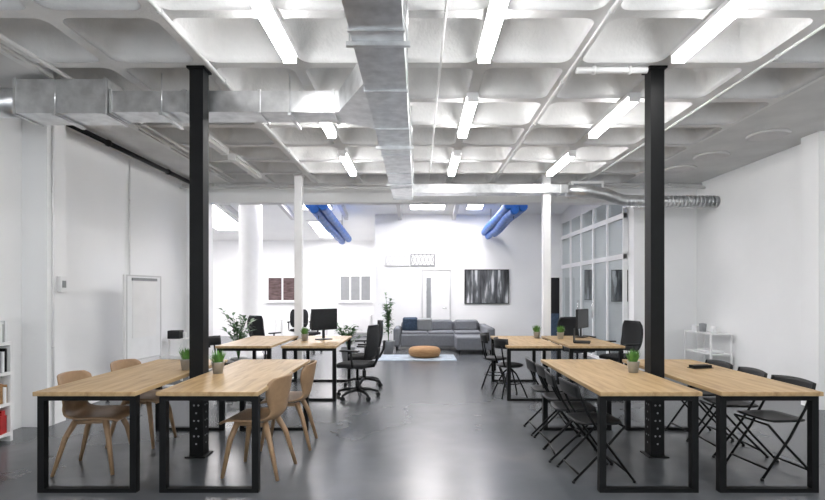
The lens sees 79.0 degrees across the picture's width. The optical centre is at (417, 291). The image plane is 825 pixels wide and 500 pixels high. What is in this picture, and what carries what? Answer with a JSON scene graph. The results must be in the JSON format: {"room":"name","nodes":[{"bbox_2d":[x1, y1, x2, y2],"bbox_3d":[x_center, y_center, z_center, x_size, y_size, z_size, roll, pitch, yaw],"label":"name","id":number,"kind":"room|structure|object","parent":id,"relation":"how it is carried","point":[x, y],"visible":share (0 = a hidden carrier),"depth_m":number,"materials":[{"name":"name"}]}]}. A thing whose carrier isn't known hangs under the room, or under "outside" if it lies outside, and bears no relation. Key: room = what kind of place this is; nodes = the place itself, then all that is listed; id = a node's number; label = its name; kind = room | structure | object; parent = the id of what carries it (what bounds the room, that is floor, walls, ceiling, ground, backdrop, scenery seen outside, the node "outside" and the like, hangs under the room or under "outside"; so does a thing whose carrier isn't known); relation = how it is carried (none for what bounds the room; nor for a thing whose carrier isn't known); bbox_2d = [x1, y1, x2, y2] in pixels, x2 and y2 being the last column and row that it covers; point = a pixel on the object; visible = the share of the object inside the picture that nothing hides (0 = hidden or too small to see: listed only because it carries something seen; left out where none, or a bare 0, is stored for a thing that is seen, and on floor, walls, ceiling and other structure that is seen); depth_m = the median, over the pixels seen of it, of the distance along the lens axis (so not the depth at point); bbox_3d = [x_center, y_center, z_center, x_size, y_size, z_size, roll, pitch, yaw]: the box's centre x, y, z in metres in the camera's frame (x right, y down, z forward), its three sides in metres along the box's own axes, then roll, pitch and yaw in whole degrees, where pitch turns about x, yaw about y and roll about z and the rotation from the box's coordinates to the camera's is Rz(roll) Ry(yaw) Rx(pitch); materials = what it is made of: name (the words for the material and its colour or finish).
{"room":"open-plan office","nodes":[
{"label":"open-plan office","id":0,"kind":"room"},
{"bbox_2d":[0,118,185,429],"bbox_3d":[-4.500,-0.550,3.150,0.200,4.100,12.700,0,0,0],"label":"wall","id":1,"kind":"structure","parent":0,"point":[97,175],"depth_m":6.84,"materials":[{"name":"paint"}]},
{"bbox_2d":[129,160,130,274],"bbox_3d":[-4.380,-0.800,7.600,0.030,2.400,0.030,0,0,-22],"label":"conduit","id":2,"kind":"object","parent":1,"relation":"attached to","point":[129,160],"visible":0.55,"depth_m":7.59,"materials":[{"name":"white paint"}]},
{"bbox_2d":[123,274,172,386],"bbox_3d":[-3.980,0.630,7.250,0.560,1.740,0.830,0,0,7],"label":"door","id":3,"kind":"structure","parent":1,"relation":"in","point":[142,294],"depth_m":7.20,"materials":[{"name":"wood"}]},
{"bbox_2d":[179,186,705,188],"bbox_3d":[0.450,-1.920,9.200,9.660,0.054,0.054,0,0,0],"label":"conduit","id":4,"kind":"object","parent":1,"relation":"attached to","point":[212,187],"visible":0.59,"depth_m":9.18,"materials":[{"name":"metal"}]},
{"bbox_2d":[213,241,374,335],"bbox_3d":[-4.700,-0.750,17.100,7.000,4.500,0.200,0,0,0],"label":"wall","id":5,"kind":"structure","parent":0,"point":[323,261],"depth_m":17.00,"materials":[{"name":"paint"}]},
{"bbox_2d":[265,277,293,302],"bbox_3d":[-4.600,-0.083,16.939,1.120,0.885,0.120,0,0,0],"label":"window","id":6,"kind":"structure","parent":5,"relation":"in","point":[278,288],"depth_m":16.98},
{"bbox_2d":[338,275,372,302],"bbox_3d":[-2.125,-0.107,16.939,1.170,0.935,0.120,0,0,0],"label":"window","id":7,"kind":"structure","parent":5,"relation":"in","point":[351,287],"depth_m":16.98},
{"bbox_2d":[0,0,824,182],"bbox_3d":[0.450,-2.210,3.100,9.700,0.320,13.000,0,0,0],"label":"ceiling","id":8,"kind":"structure","parent":0,"point":[127,43],"depth_m":4.98,"materials":[{"name":"paint"}]},
{"bbox_2d":[0,43,228,179],"bbox_3d":[-3.420,-2.023,3.000,0.049,0.049,12.000,0,0,0],"label":"conduit","id":9,"kind":"object","parent":8,"relation":"attached to","point":[2,46],"visible":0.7,"depth_m":4.66,"materials":[{"name":"metal"}]},
{"bbox_2d":[0,33,235,180],"bbox_3d":[-3.300,-2.023,3.000,0.049,0.049,12.000,0,0,0],"label":"conduit","id":10,"kind":"object","parent":8,"relation":"attached to","point":[2,37],"visible":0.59,"depth_m":4.55,"materials":[{"name":"metal"}]},
{"bbox_2d":[66,125,188,183],"bbox_3d":[-4.150,-1.995,7.500,0.094,0.094,3.200,0,0,0],"label":"conduit","id":11,"kind":"object","parent":8,"relation":"attached to","point":[109,143],"visible":0.83,"depth_m":7.05,"materials":[{"name":"black metal"}]},
{"bbox_2d":[209,133,228,154],"bbox_3d":[-2.686,-2.002,6.635,0.241,0.095,0.941,0,0,0],"label":"light","id":12,"kind":"object","parent":8,"relation":"attached to","point":[217,145],"depth_m":6.81,"materials":[{"name":"white paint"}]},
{"bbox_2d":[146,0,315,180],"bbox_3d":[-1.860,-2.023,3.000,0.049,0.049,12.000,0,0,0],"label":"conduit","id":13,"kind":"object","parent":8,"relation":"attached to","point":[159,10],"visible":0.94,"depth_m":4.30,"materials":[{"name":"metal"}]},
{"bbox_2d":[227,153,261,178],"bbox_3d":[-2.755,-2.002,8.010,0.130,0.095,1.244,0,0,0],"label":"light","id":14,"kind":"object","parent":8,"relation":"attached to","point":[236,159],"visible":0.95,"depth_m":7.87,"materials":[{"name":"white paint"}]},
{"bbox_2d":[248,0,297,63],"bbox_3d":[-1.095,-2.002,3.670,0.130,0.095,1.244,0,0,0],"label":"fluorescent light","id":15,"kind":"object","parent":8,"relation":"attached to","point":[265,10],"visible":1,"depth_m":3.77,"materials":[{"name":"white paint"}]},
{"bbox_2d":[0,0,567,199],"bbox_3d":[-1.611,-1.810,3.866,5.956,0.479,11.853,0,0,14],"label":"ventilation duct","id":16,"kind":"object","parent":8,"relation":"hanging from","point":[375,94],"visible":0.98,"depth_m":4.72,"materials":[{"name":"metal"}]},
{"bbox_2d":[565,185,719,206],"bbox_3d":[3.945,-1.687,8.825,2.690,0.387,0.250,0,0,0],"label":"spiral duct","id":17,"kind":"object","parent":16,"relation":"attached to","point":[605,194],"visible":0.77,"depth_m":8.74,"materials":[{"name":"metal"}]},
{"bbox_2d":[320,123,336,138],"bbox_3d":[-1.095,-2.002,5.750,0.130,0.095,1.244,0,0,0],"label":"fluorescent light","id":18,"kind":"object","parent":8,"relation":"attached to","point":[330,130],"visible":0.43,"depth_m":6.10,"materials":[{"name":"white paint"}]},
{"bbox_2d":[338,150,356,175],"bbox_3d":[-1.095,-2.002,7.830,0.130,0.095,1.244,0,0,0],"label":"fluorescent light","id":19,"kind":"object","parent":8,"relation":"attached to","point":[344,156],"visible":1,"depth_m":7.62,"materials":[{"name":"white paint"}]},
{"bbox_2d":[429,0,447,179],"bbox_3d":[0.200,-2.030,3.000,0.030,0.030,12.000,0,0,0],"label":"conduit","id":20,"kind":"object","parent":8,"relation":"attached to","point":[446,1],"visible":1,"depth_m":4.56,"materials":[{"name":"metal"}]},
{"bbox_2d":[182,183,701,185],"bbox_3d":[0.450,-2.000,9.300,9.660,0.054,0.054,0,0,0],"label":"conduit","id":21,"kind":"object","parent":8,"relation":"attached to","point":[183,184],"visible":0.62,"depth_m":9.29,"materials":[{"name":"metal"}]},
{"bbox_2d":[448,150,461,175],"bbox_3d":[0.565,-2.002,7.830,0.130,0.095,1.244,0,0,0],"label":"fluorescent light","id":22,"kind":"object","parent":8,"relation":"attached to","point":[456,154],"visible":1,"depth_m":7.58,"materials":[{"name":"white paint"}]},
{"bbox_2d":[457,92,478,138],"bbox_3d":[0.565,-2.002,5.750,0.130,0.095,1.244,0,0,0],"label":"fluorescent light","id":23,"kind":"object","parent":8,"relation":"attached to","point":[471,99],"visible":1,"depth_m":5.55,"materials":[{"name":"white paint"}]},
{"bbox_2d":[476,0,508,63],"bbox_3d":[0.565,-2.002,3.670,0.130,0.095,1.244,0,0,0],"label":"fluorescent light","id":24,"kind":"object","parent":8,"relation":"attached to","point":[496,9],"visible":1,"depth_m":3.76,"materials":[{"name":"white paint"}]},
{"bbox_2d":[495,0,621,180],"bbox_3d":[1.395,-2.023,3.000,0.049,0.049,12.000,0,0,0],"label":"conduit","id":25,"kind":"object","parent":8,"relation":"attached to","point":[611,11],"visible":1,"depth_m":4.54,"materials":[{"name":"metal"}]},
{"bbox_2d":[546,150,576,175],"bbox_3d":[2.225,-2.002,7.830,0.130,0.095,1.244,0,0,0],"label":"fluorescent light","id":26,"kind":"object","parent":8,"relation":"attached to","point":[568,155],"visible":1,"depth_m":7.65,"materials":[{"name":"white paint"}]},
{"bbox_2d":[568,181,603,198],"bbox_3d":[3.050,-1.850,9.070,0.600,0.300,0.160,0,0,0],"label":"air conditioner","id":27,"kind":"object","parent":8,"relation":"hanging from","point":[593,183],"visible":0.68,"depth_m":9.00,"materials":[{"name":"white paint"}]},
{"bbox_2d":[575,66,647,74],"bbox_3d":[1.750,-2.005,4.520,0.640,0.081,0.081,0,0,0],"label":"conduit","id":28,"kind":"object","parent":8,"relation":"attached to","point":[593,70],"visible":1,"depth_m":4.50,"materials":[{"name":"metal"}]},
{"bbox_2d":[588,92,640,138],"bbox_3d":[2.225,-2.002,5.750,0.130,0.095,1.244,0,0,0],"label":"fluorescent light","id":29,"kind":"object","parent":8,"relation":"attached to","point":[630,99],"visible":1,"depth_m":5.58,"materials":[{"name":"white paint"}]},
{"bbox_2d":[590,24,824,179],"bbox_3d":[3.100,-2.030,5.650,0.035,0.035,6.700,0,0,0],"label":"conduit","id":30,"kind":"object","parent":8,"relation":"attached to","point":[777,56],"visible":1,"depth_m":4.84,"materials":[{"name":"metal"}]},
{"bbox_2d":[670,0,755,63],"bbox_3d":[2.225,-2.002,3.670,0.130,0.095,1.244,0,0,0],"label":"fluorescent light","id":31,"kind":"object","parent":8,"relation":"attached to","point":[728,10],"visible":1,"depth_m":3.77,"materials":[{"name":"white paint"}]},
{"bbox_2d":[0,336,824,499],"bbox_3d":[-0.100,1.600,6.950,16.200,0.200,20.700,0,0,0],"label":"floor","id":32,"kind":"structure","parent":0,"point":[432,431],"depth_m":4.85,"materials":[{"name":"concrete"}]},
{"bbox_2d":[0,321,12,440],"bbox_3d":[-4.249,0.881,4.610,0.300,1.238,0.900,0,0,0],"label":"bookshelf","id":33,"kind":"object","parent":32,"relation":"on","point":[6,347],"visible":1,"depth_m":5.02,"materials":[{"name":"white paint"}]},
{"bbox_2d":[22,118,65,426],"bbox_3d":[-4.260,-0.275,5.700,0.279,3.549,0.300,0,0,0],"label":"pilaster","id":34,"kind":"object","parent":32,"relation":"on","point":[36,140],"visible":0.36,"depth_m":5.55,"materials":[{"name":"paint"}]},
{"bbox_2d":[51,125,54,424],"bbox_3d":[-4.100,-0.255,5.620,0.032,3.490,0.032,0,0,0],"label":"conduit","id":35,"kind":"object","parent":34,"relation":"attached to","point":[53,126],"visible":0.88,"depth_m":5.61,"materials":[{"name":"metal"}]},
{"bbox_2d":[57,276,66,291],"bbox_3d":[-4.093,-0.090,5.750,0.054,0.180,0.100,0,0,0],"label":"switch box","id":36,"kind":"object","parent":34,"relation":"attached to","point":[61,280],"visible":1,"depth_m":5.71,"materials":[{"name":"white paint"}]},
{"bbox_2d":[50,370,129,476],"bbox_3d":[-2.757,1.093,4.278,0.526,0.822,0.476,0,0,-6],"label":"shell chair","id":37,"kind":"object","parent":32,"relation":"on","point":[81,412],"visible":0.79,"depth_m":4.22,"materials":[{"name":"beige"}]},
{"bbox_2d":[32,359,226,492],"bbox_3d":[-2.475,1.120,4.600,0.760,0.760,1.800,0,0,0],"label":"wooden table","id":38,"kind":"object","parent":32,"relation":"on","point":[125,384],"visible":0.79,"depth_m":3.77,"materials":[{"name":"brown wood"}]},
{"bbox_2d":[178,347,188,369],"bbox_3d":[-2.199,0.630,4.752,0.151,0.218,0.174,0,0,-17],"label":"potted grass","id":39,"kind":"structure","parent":38,"relation":"on","point":[184,361],"depth_m":4.71,"materials":[{"name":"plant"}]},
{"bbox_2d":[105,359,176,448],"bbox_3d":[-2.757,1.093,5.001,0.526,0.822,0.476,0,0,3],"label":"shell chair","id":40,"kind":"object","parent":32,"relation":"on","point":[147,398],"visible":0.35,"depth_m":4.89,"materials":[{"name":"beige"}]},
{"bbox_2d":[162,330,188,380],"bbox_3d":[-4.170,1.080,8.600,0.380,0.840,0.330,0,0,0],"label":"utility cart","id":41,"kind":"object","parent":32,"relation":"on","point":[172,335],"visible":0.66,"depth_m":8.52,"materials":[{"name":"white paint"}]},
{"bbox_2d":[185,65,212,457],"bbox_3d":[-2.013,-0.275,4.600,0.185,3.549,0.185,0,0,0],"label":"steel column","id":42,"kind":"structure","parent":32,"relation":"on","point":[198,74],"depth_m":4.54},
{"bbox_2d":[209,335,235,364],"bbox_3d":[-2.916,1.082,7.400,0.437,0.847,0.420,0,0,0],"label":"chair","id":43,"kind":"object","parent":32,"relation":"on","point":[213,340],"visible":0.16,"depth_m":7.52,"materials":[{"name":"black plastic"}]},
{"bbox_2d":[156,359,309,492],"bbox_3d":[-1.563,1.120,4.600,0.760,0.760,1.800,0,0,0],"label":"wooden table","id":44,"kind":"object","parent":32,"relation":"on","point":[243,380],"visible":0.89,"depth_m":3.77,"materials":[{"name":"brown wood"}]},
{"bbox_2d":[209,350,225,373],"bbox_3d":[-1.821,0.630,4.555,0.173,0.218,0.157,0,0,33],"label":"potted grass","id":45,"kind":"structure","parent":44,"relation":"on","point":[217,362],"depth_m":4.52,"materials":[{"name":"plant"}]},
{"bbox_2d":[219,308,255,360],"bbox_3d":[-3.222,0.892,9.063,0.720,1.216,0.696,0,0,0],"label":"potted palm","id":46,"kind":"object","parent":32,"relation":"on","point":[235,329],"visible":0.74,"depth_m":9.01,"materials":[{"name":"plant"}]},
{"bbox_2d":[239,205,262,358],"bbox_3d":[-3.750,-0.475,11.200,0.540,3.950,0.540,0,0,0],"label":"round column","id":47,"kind":"structure","parent":32,"relation":"on","point":[250,216],"depth_m":10.99,"materials":[{"name":"white paint"}]},
{"bbox_2d":[215,336,297,400],"bbox_3d":[-2.400,1.120,7.650,0.760,0.760,1.600,0,0,0],"label":"wooden table","id":48,"kind":"object","parent":32,"relation":"on","point":[253,343],"visible":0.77,"depth_m":7.18,"materials":[{"name":"brown wood"}]},
{"bbox_2d":[219,372,296,480],"bbox_3d":[-1.323,1.093,4.198,0.526,0.822,0.476,0,0,7],"label":"shell chair","id":49,"kind":"object","parent":32,"relation":"on","point":[277,394],"visible":0.96,"depth_m":4.06,"materials":[{"name":"beige"}]},
{"bbox_2d":[247,315,280,358],"bbox_3d":[-3.055,0.979,9.991,0.642,1.042,0.679,0,0,33],"label":"office chair","id":50,"kind":"object","parent":32,"relation":"on","point":[258,329],"visible":0.36,"depth_m":9.72,"materials":[{"name":"black plastic"}]},
{"bbox_2d":[260,360,317,451],"bbox_3d":[-1.263,1.093,4.921,0.526,0.822,0.476,0,0,-3],"label":"shell chair","id":51,"kind":"object","parent":32,"relation":"on","point":[307,374],"visible":0.7,"depth_m":4.79,"materials":[{"name":"beige"}]},
{"bbox_2d":[287,309,309,331],"bbox_3d":[-3.197,0.979,13.490,0.642,1.042,0.679,0,0,-11],"label":"office chair","id":52,"kind":"object","parent":32,"relation":"on","point":[305,313],"visible":0.35,"depth_m":13.27,"materials":[{"name":"black plastic"}]},
{"bbox_2d":[293,174,304,377],"bbox_3d":[-2.090,-0.275,8.770,0.190,3.549,0.190,0,0,0],"label":"column","id":53,"kind":"structure","parent":32,"relation":"on","point":[298,178],"depth_m":8.70,"materials":[{"name":"paint"}]},
{"bbox_2d":[274,318,327,335],"bbox_3d":[-3.300,1.130,14.200,1.400,0.740,0.700,0,0,0],"label":"desk","id":54,"kind":"object","parent":32,"relation":"on","point":[279,319],"visible":0.34,"depth_m":13.88,"materials":[{"name":"paint"}]},
{"bbox_2d":[303,314,322,353],"bbox_3d":[-2.695,0.979,12.409,0.642,1.042,0.679,0,0,37],"label":"office chair","id":55,"kind":"object","parent":32,"relation":"on","point":[311,333],"visible":0.29,"depth_m":12.34,"materials":[{"name":"black plastic"}]},
{"bbox_2d":[281,336,351,400],"bbox_3d":[-1.500,1.120,7.650,0.760,0.760,1.600,0,0,0],"label":"wooden table","id":56,"kind":"object","parent":32,"relation":"on","point":[311,344],"visible":0.82,"depth_m":6.93,"materials":[{"name":"brown wood"}]},
{"bbox_2d":[301,327,308,340],"bbox_3d":[-1.724,0.630,7.597,0.157,0.218,0.173,0,0,8],"label":"potted grass","id":57,"kind":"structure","parent":56,"relation":"on","point":[304,335],"depth_m":7.56,"materials":[{"name":"plant"}]},
{"bbox_2d":[311,308,336,339],"bbox_3d":[-1.464,0.499,7.765,0.460,0.480,0.160,0,0,-43],"label":"computer monitor","id":58,"kind":"object","parent":56,"relation":"on","point":[321,319],"visible":1,"depth_m":7.74,"materials":[{"name":"black plastic"}]},
{"bbox_2d":[335,323,360,360],"bbox_3d":[-1.512,1.083,10.724,0.683,0.834,0.709,0,0,0],"label":"potted fern","id":59,"kind":"object","parent":32,"relation":"on","point":[351,333],"visible":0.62,"depth_m":10.61,"materials":[{"name":"green plant"}]},
{"bbox_2d":[341,315,370,332],"bbox_3d":[-2.100,1.140,16.922,1.000,0.720,0.135,0,0,0],"label":"radiator","id":60,"kind":"object","parent":32,"relation":"on","point":[362,321],"visible":0.71,"depth_m":16.87,"materials":[{"name":"white paint"}]},
{"bbox_2d":[337,324,380,401],"bbox_3d":[-0.850,0.979,7.098,0.679,1.042,0.642,0,0,17],"label":"office chair","id":61,"kind":"object","parent":32,"relation":"on","point":[372,348],"visible":1,"depth_m":6.96,"materials":[{"name":"black plastic"}]},
{"bbox_2d":[343,320,385,386],"bbox_3d":[-0.850,0.979,8.003,0.679,1.042,0.642,0,0,-11],"label":"office chair","id":62,"kind":"object","parent":32,"relation":"on","point":[355,356],"visible":0.49,"depth_m":7.93,"materials":[{"name":"black plastic"}]},
{"bbox_2d":[382,293,394,353],"bbox_3d":[-0.752,0.758,12.211,0.461,1.484,0.513,0,0,0],"label":"potted plant","id":63,"kind":"object","parent":32,"relation":"on","point":[389,346],"visible":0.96,"depth_m":12.13,"materials":[{"name":"green plant"}]},
{"bbox_2d":[374,355,456,360],"bbox_3d":[-0.050,1.494,11.400,1.800,0.012,1.000,0,0,0],"label":"area rug","id":64,"kind":"object","parent":32,"relation":"on","point":[383,357],"visible":0.73,"depth_m":11.19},
{"bbox_2d":[408,346,440,357],"bbox_3d":[0.150,1.372,11.500,0.740,0.232,0.740,0,0,0],"label":"woven pouf","id":65,"kind":"object","parent":64,"relation":"on","point":[414,351],"visible":1,"depth_m":11.21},
{"bbox_2d":[393,320,494,353],"bbox_3d":[0.610,1.120,12.815,2.480,0.760,1.730,0,0,0],"label":"sofa","id":66,"kind":"object","parent":32,"relation":"on","point":[459,334],"visible":0.83,"depth_m":12.75,"materials":[{"name":"grey fabric"}]},
{"bbox_2d":[402,317,417,330],"bbox_3d":[-0.209,0.833,13.088,0.400,0.350,0.192,0,0,-11],"label":"throw cushion","id":67,"kind":"object","parent":66,"relation":"on","point":[409,323],"visible":1,"depth_m":13.03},
{"bbox_2d":[417,318,431,330],"bbox_3d":[0.175,0.843,13.090,0.400,0.331,0.186,0,0,6],"label":"throw cushion","id":68,"kind":"object","parent":66,"relation":"on","point":[422,323],"visible":1,"depth_m":13.03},
{"bbox_2d":[480,332,506,388],"bbox_3d":[1.204,1.082,7.953,0.437,0.847,0.420,0,0,11],"label":"chair","id":69,"kind":"object","parent":32,"relation":"on","point":[484,337],"visible":0.88,"depth_m":7.85,"materials":[{"name":"black plastic"}]},
{"bbox_2d":[492,337,527,399],"bbox_3d":[1.304,1.082,7.197,0.437,0.847,0.420,0,0,-11],"label":"chair","id":70,"kind":"object","parent":32,"relation":"on","point":[498,343],"visible":0.83,"depth_m":7.09,"materials":[{"name":"black plastic"}]},
{"bbox_2d":[490,336,561,400],"bbox_3d":[1.600,1.120,7.650,0.760,0.760,1.600,0,0,0],"label":"wooden table","id":71,"kind":"object","parent":32,"relation":"on","point":[516,343],"visible":0.73,"depth_m":6.92,"materials":[{"name":"brown wood"}]},
{"bbox_2d":[540,174,550,372],"bbox_3d":[2.250,-0.275,8.770,0.190,3.549,0.190,0,0,0],"label":"column","id":72,"kind":"structure","parent":32,"relation":"on","point":[546,197],"depth_m":8.70,"materials":[{"name":"paint"}]},
{"bbox_2d":[523,357,578,436],"bbox_3d":[1.429,1.109,5.400,0.509,0.782,0.430,0,0,0],"label":"folding chair","id":73,"kind":"object","parent":32,"relation":"on","point":[531,366],"visible":0.66,"depth_m":5.34,"materials":[{"name":"black metal"}]},
{"bbox_2d":[551,278,558,344],"bbox_3d":[3.820,0.550,13.973,0.260,1.900,0.022,0,0,0],"label":"panel","id":74,"kind":"object","parent":32,"relation":"on","point":[554,281],"visible":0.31,"depth_m":13.96,"materials":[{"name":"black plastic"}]},
{"bbox_2d":[533,363,596,448],"bbox_3d":[1.450,1.109,4.980,0.509,0.782,0.430,0,0,-3],"label":"folding chair","id":75,"kind":"object","parent":32,"relation":"on","point":[551,396],"visible":0.67,"depth_m":4.99,"materials":[{"name":"black metal"}]},
{"bbox_2d":[542,369,608,464],"bbox_3d":[1.419,1.109,4.560,0.509,0.782,0.430,0,0,6],"label":"folding chair","id":76,"kind":"object","parent":32,"relation":"on","point":[561,405],"visible":0.9,"depth_m":4.46,"materials":[{"name":"black metal"}]},
{"bbox_2d":[557,317,595,358],"bbox_3d":[2.845,0.979,8.959,0.642,1.042,0.679,0,0,-23],"label":"office chair","id":77,"kind":"object","parent":32,"relation":"on","point":[569,323],"visible":0.26,"depth_m":9.20,"materials":[{"name":"black plastic"}]},
{"bbox_2d":[541,336,624,400],"bbox_3d":[2.460,1.120,7.650,0.760,0.760,1.600,0,0,0],"label":"wooden table","id":78,"kind":"object","parent":32,"relation":"on","point":[595,344],"visible":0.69,"depth_m":6.93,"materials":[{"name":"brown wood"}]},
{"bbox_2d":[575,309,587,337],"bbox_3d":[2.664,0.509,8.162,0.160,0.460,0.500,0,0,38],"label":"computer monitor","id":79,"kind":"object","parent":78,"relation":"on","point":[581,314],"visible":0.9,"depth_m":8.12,"materials":[{"name":"black plastic"}]},
{"bbox_2d":[556,377,635,483],"bbox_3d":[1.450,1.109,4.120,0.509,0.782,0.430,0,0,-3],"label":"folding chair","id":80,"kind":"object","parent":32,"relation":"on","point":[582,418],"visible":0.85,"depth_m":4.03,"materials":[{"name":"black metal"}]},
{"bbox_2d":[598,320,642,361],"bbox_3d":[3.189,0.979,7.904,0.679,1.042,0.642,0,0,-17],"label":"office chair","id":81,"kind":"object","parent":32,"relation":"on","point":[632,331],"visible":0.51,"depth_m":7.97,"materials":[{"name":"black plastic"}]},
{"bbox_2d":[541,359,701,492],"bbox_3d":[1.727,1.120,4.600,0.760,0.760,1.800,0,0,0],"label":"wooden table","id":82,"kind":"object","parent":32,"relation":"on","point":[611,380],"visible":0.98,"depth_m":3.78,"materials":[{"name":"brown wood"}]},
{"bbox_2d":[623,349,639,372],"bbox_3d":[1.978,0.630,4.601,0.174,0.218,0.151,0,0,-42],"label":"potted grass","id":83,"kind":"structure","parent":82,"relation":"on","point":[633,363],"depth_m":4.56,"materials":[{"name":"plant"}]},
{"bbox_2d":[640,65,668,457],"bbox_3d":[2.175,-0.275,4.600,0.185,3.549,0.185,0,0,0],"label":"steel column","id":84,"kind":"structure","parent":32,"relation":"on","point":[654,79],"depth_m":4.54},
{"bbox_2d":[664,359,733,441],"bbox_3d":[2.930,1.109,5.220,0.509,0.782,0.430,0,0,-3],"label":"folding chair","id":85,"kind":"object","parent":32,"relation":"on","point":[720,363],"visible":0.38,"depth_m":5.23,"materials":[{"name":"black metal"}]},
{"bbox_2d":[684,323,732,364],"bbox_3d":[5.060,1.025,8.750,0.370,0.950,0.830,0,0,0],"label":"shelf rack","id":86,"kind":"object","parent":32,"relation":"on","point":[701,328],"visible":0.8,"depth_m":8.59,"materials":[{"name":"metal"}]},
{"bbox_2d":[622,359,823,492],"bbox_3d":[2.625,1.120,4.600,0.760,0.760,1.800,0,0,0],"label":"wooden table","id":87,"kind":"object","parent":32,"relation":"on","point":[727,384],"visible":0.8,"depth_m":3.76,"materials":[{"name":"brown wood"}]},
{"bbox_2d":[687,364,712,368],"bbox_3d":[2.747,0.724,4.865,0.220,0.030,0.090,0,0,-11],"label":"tray","id":88,"kind":"object","parent":87,"relation":"on","point":[694,366],"visible":1,"depth_m":4.83,"materials":[{"name":"black metal"}]},
{"bbox_2d":[699,366,768,457],"bbox_3d":[2.930,1.109,4.720,0.509,0.782,0.430,0,0,3],"label":"folding chair","id":89,"kind":"object","parent":32,"relation":"on","point":[739,404],"visible":0.56,"depth_m":4.67,"materials":[{"name":"black metal"}]},
{"bbox_2d":[727,375,815,480],"bbox_3d":[2.950,1.109,4.200,0.509,0.782,0.430,0,0,-7],"label":"folding chair","id":90,"kind":"object","parent":32,"relation":"on","point":[773,416],"visible":0.74,"depth_m":4.17,"materials":[{"name":"black metal"}]},
{"bbox_2d":[801,131,824,409],"bbox_3d":[5.199,-0.275,6.510,0.199,3.549,0.300,0,0,0],"label":"pilaster","id":91,"kind":"object","parent":32,"relation":"on","point":[812,145],"visible":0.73,"depth_m":6.45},
{"bbox_2d":[213,205,627,240],"bbox_3d":[-0.100,-2.322,13.450,16.200,1.200,7.500,0,0,0],"label":"ceiling","id":92,"kind":"structure","parent":0,"point":[360,224],"depth_m":14.10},
{"bbox_2d":[213,205,238,230],"bbox_3d":[-5.750,-2.257,13.200,1.020,0.711,4.720,0,0,0],"label":"window","id":93,"kind":"structure","parent":92,"relation":"attached to","point":[222,220],"depth_m":14.59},
{"bbox_2d":[306,220,346,237],"bbox_3d":[-2.750,-1.935,15.500,1.020,0.319,1.920,0,0,0],"label":"window","id":94,"kind":"structure","parent":92,"relation":"attached to","point":[315,225],"depth_m":15.35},
{"bbox_2d":[304,205,351,244],"bbox_3d":[-2.061,-1.995,11.900,0.492,1.384,3.816,0,0,0],"label":"duct","id":95,"kind":"object","parent":92,"relation":"hanging from","point":[323,214],"visible":0.94,"depth_m":11.24,"materials":[{"name":"blue metal"}]},
{"bbox_2d":[219,205,458,219],"bbox_3d":[-2.000,-2.388,11.875,11.800,0.752,4.230,0,0,0],"label":"roof beams","id":96,"kind":"structure","parent":92,"relation":"attached to","point":[228,208],"depth_m":13.32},
{"bbox_2d":[408,205,446,209],"bbox_3d":[0.250,-2.404,12.150,1.020,0.417,2.620,0,0,0],"label":"window","id":97,"kind":"structure","parent":92,"relation":"attached to","point":[410,207],"depth_m":13.27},
{"bbox_2d":[464,205,485,209],"bbox_3d":[1.500,-2.404,12.150,0.520,0.417,2.620,0,0,0],"label":"window","id":98,"kind":"structure","parent":92,"relation":"attached to","point":[467,207],"depth_m":13.27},
{"bbox_2d":[481,205,527,238],"bbox_3d":[1.959,-2.068,11.900,0.492,1.238,3.809,0,0,0],"label":"duct","id":99,"kind":"object","parent":92,"relation":"hanging from","point":[506,214],"visible":0.95,"depth_m":11.11,"materials":[{"name":"blue metal"}]},
{"bbox_2d":[186,186,696,369],"bbox_3d":[0.350,-0.750,9.625,9.900,4.500,0.250,0,0,0],"label":"wall","id":100,"kind":"structure","parent":0,"point":[680,223],"depth_m":9.50,"materials":[{"name":"paint"}]},
{"bbox_2d":[375,215,627,344],"bbox_3d":[3.400,-0.750,14.100,9.200,4.500,0.200,0,0,0],"label":"wall","id":101,"kind":"structure","parent":0,"point":[457,245],"depth_m":14.00,"materials":[{"name":"paint"}]},
{"bbox_2d":[385,254,434,265],"bbox_3d":[-0.220,-0.900,13.982,1.390,0.350,0.033,0,0,0],"label":"air vent","id":102,"kind":"object","parent":101,"relation":"in","point":[413,259],"visible":1,"depth_m":13.98,"materials":[{"name":"metal"}]},
{"bbox_2d":[422,269,450,319],"bbox_3d":[0.510,0.430,13.952,0.820,2.140,0.094,0,0,0],"label":"door","id":103,"kind":"structure","parent":101,"relation":"in","point":[436,283],"depth_m":13.97,"materials":[{"name":"white paint"}]},
{"bbox_2d":[464,269,508,303],"bbox_3d":[1.920,-0.150,13.982,1.240,0.960,0.035,0,0,0],"label":"framed artwork","id":104,"kind":"object","parent":101,"relation":"attached to","point":[481,286],"visible":1,"depth_m":13.98},
{"bbox_2d":[584,270,591,299],"bbox_3d":[4.800,-0.200,13.984,0.340,0.840,0.030,0,0,0],"label":"framed poster","id":105,"kind":"object","parent":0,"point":[587,273],"visible":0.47,"depth_m":13.98,"materials":[{"name":"paper"}]},
{"bbox_2d":[561,205,626,358],"bbox_3d":[4.014,-0.700,11.875,0.132,4.400,4.250,0,0,0],"label":"wall","id":106,"kind":"structure","parent":0,"point":[572,212],"depth_m":11.42,"materials":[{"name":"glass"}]},
{"bbox_2d":[611,270,627,301],"bbox_3d":[5.575,-0.175,13.984,0.590,0.890,0.030,0,0,0],"label":"framed poster","id":107,"kind":"object","parent":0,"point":[616,275],"visible":0.44,"depth_m":13.98,"materials":[{"name":"paper"}]},
{"bbox_2d":[664,128,791,172],"bbox_3d":[4.450,-2.034,7.400,0.700,0.029,2.300,0,0,0],"label":"rings","id":108,"kind":"object","parent":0,"point":[770,134],"depth_m":7.28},
{"bbox_2d":[697,144,800,378],"bbox_3d":[5.400,-0.550,3.275,0.200,4.100,12.950,0,0,0],"label":"wall","id":109,"kind":"structure","parent":0,"point":[749,245],"depth_m":7.88,"materials":[{"name":"paint"}]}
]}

